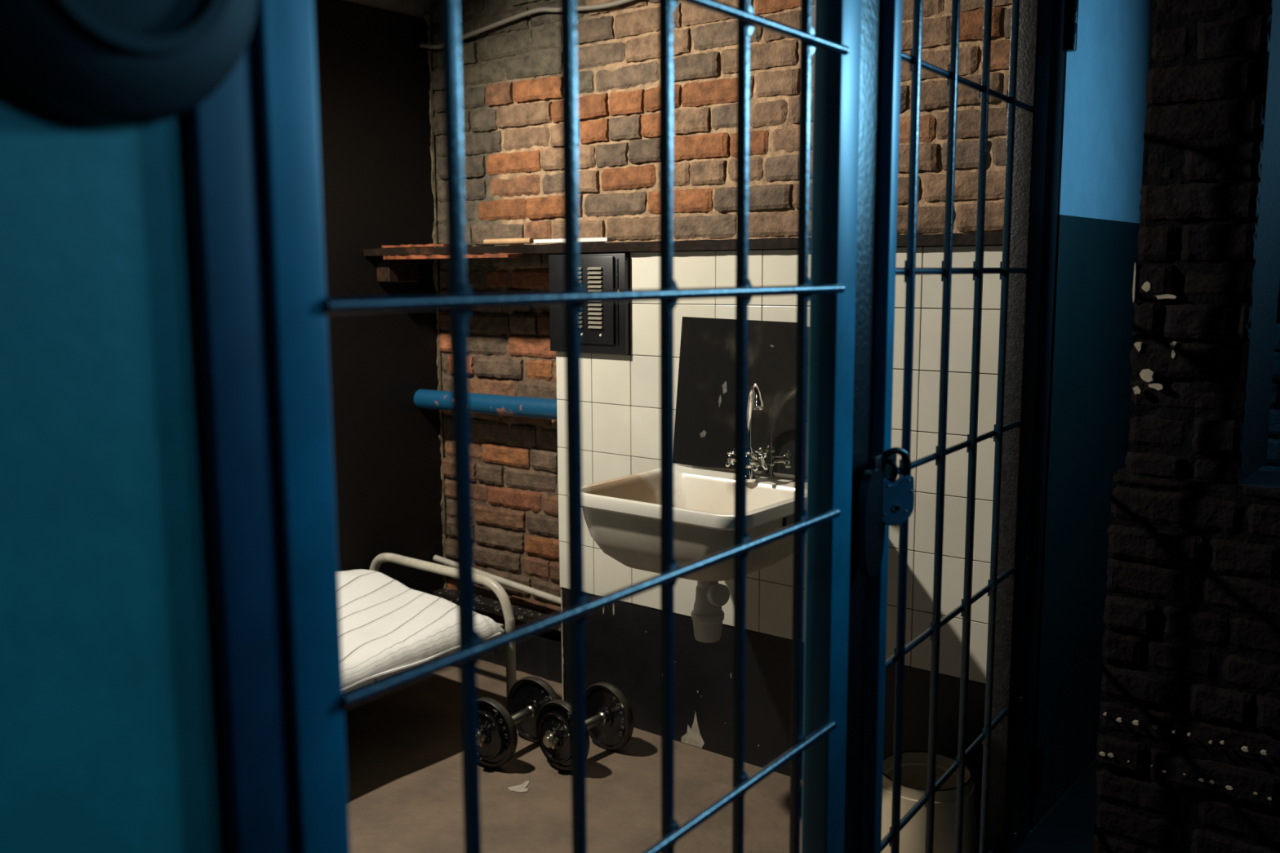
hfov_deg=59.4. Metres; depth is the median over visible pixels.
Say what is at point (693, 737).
peeled patch
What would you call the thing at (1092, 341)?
wall
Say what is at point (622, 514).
basin
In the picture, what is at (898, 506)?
padlock
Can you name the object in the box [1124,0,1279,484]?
wall pier
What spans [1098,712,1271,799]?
paint patches
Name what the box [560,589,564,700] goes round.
baseboard
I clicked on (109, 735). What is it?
wall
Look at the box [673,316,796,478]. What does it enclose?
mirror
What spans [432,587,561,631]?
trim
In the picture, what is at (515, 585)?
pipe
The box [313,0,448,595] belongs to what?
wall
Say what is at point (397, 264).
wall shelf
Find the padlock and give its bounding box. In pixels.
[881,447,914,525]
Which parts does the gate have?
lock plate, rail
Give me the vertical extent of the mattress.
0.139 m
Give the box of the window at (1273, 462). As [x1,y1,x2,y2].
[1257,278,1279,471]
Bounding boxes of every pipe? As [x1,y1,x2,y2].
[413,389,558,419]
[432,555,560,604]
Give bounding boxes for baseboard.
[480,618,562,684]
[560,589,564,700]
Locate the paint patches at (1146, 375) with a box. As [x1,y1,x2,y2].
[1132,262,1177,394]
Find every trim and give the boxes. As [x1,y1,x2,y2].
[424,13,447,587]
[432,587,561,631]
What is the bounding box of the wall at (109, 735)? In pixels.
[0,84,225,852]
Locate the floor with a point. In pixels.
(403, 748)
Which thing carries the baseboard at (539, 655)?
attached to the wall at (511, 83)
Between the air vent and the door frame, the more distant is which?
the air vent
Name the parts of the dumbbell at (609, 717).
plate, plate, plate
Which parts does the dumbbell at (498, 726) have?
plate, plate, plate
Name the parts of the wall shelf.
white strip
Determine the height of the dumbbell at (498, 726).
0.196 m
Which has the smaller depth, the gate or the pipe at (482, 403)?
the gate
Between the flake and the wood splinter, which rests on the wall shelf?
the wood splinter
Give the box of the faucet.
[725,446,768,482]
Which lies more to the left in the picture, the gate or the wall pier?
the gate
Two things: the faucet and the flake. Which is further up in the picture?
the faucet
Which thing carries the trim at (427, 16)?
attached to the wall at (373, 70)
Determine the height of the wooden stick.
0.019 m
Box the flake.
[507,781,529,792]
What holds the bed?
on the floor
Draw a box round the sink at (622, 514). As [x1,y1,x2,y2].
[582,382,807,643]
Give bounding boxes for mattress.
[337,568,504,693]
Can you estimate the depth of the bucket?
2.57 m
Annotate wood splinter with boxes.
[382,244,447,248]
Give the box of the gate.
[856,0,1052,852]
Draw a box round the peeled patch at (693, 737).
[680,713,704,748]
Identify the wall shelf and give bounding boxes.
[363,231,1003,281]
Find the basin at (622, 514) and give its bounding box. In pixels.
[582,464,807,581]
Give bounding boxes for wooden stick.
[483,237,533,244]
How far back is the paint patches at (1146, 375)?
2.27 m
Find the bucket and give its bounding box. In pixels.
[880,750,977,852]
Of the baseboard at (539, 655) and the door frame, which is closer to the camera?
the door frame
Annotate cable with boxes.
[419,0,635,48]
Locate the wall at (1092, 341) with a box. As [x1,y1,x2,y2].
[1030,0,1151,830]
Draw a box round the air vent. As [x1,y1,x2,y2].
[548,253,631,355]
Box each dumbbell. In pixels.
[477,675,559,767]
[535,682,634,770]
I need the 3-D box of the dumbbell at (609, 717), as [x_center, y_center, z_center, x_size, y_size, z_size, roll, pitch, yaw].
[-0.157,0.855,3.211,0.209,0.196,0.305,6,10,38]
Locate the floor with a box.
[343,659,1097,852]
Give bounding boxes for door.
[181,0,880,852]
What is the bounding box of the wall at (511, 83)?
[430,0,1012,636]
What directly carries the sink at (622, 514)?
attached to the tiled wall at (612, 433)
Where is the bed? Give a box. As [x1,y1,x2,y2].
[369,552,515,711]
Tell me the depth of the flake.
3.04 m
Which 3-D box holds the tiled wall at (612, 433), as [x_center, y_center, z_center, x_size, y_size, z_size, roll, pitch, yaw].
[0.349,0.234,3.145,1.422,1.438,0.163,6,10,38]
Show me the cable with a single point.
(594, 6)
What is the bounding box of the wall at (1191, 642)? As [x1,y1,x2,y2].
[1092,466,1279,852]
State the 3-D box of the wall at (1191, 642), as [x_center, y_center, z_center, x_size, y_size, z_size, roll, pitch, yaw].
[1.439,0.604,2.165,1.011,0.972,0.236,6,10,38]
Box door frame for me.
[1015,0,1078,852]
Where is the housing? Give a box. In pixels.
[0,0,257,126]
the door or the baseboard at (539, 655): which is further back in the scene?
the baseboard at (539, 655)
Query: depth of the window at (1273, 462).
2.98 m
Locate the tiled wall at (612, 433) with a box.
[555,245,1002,684]

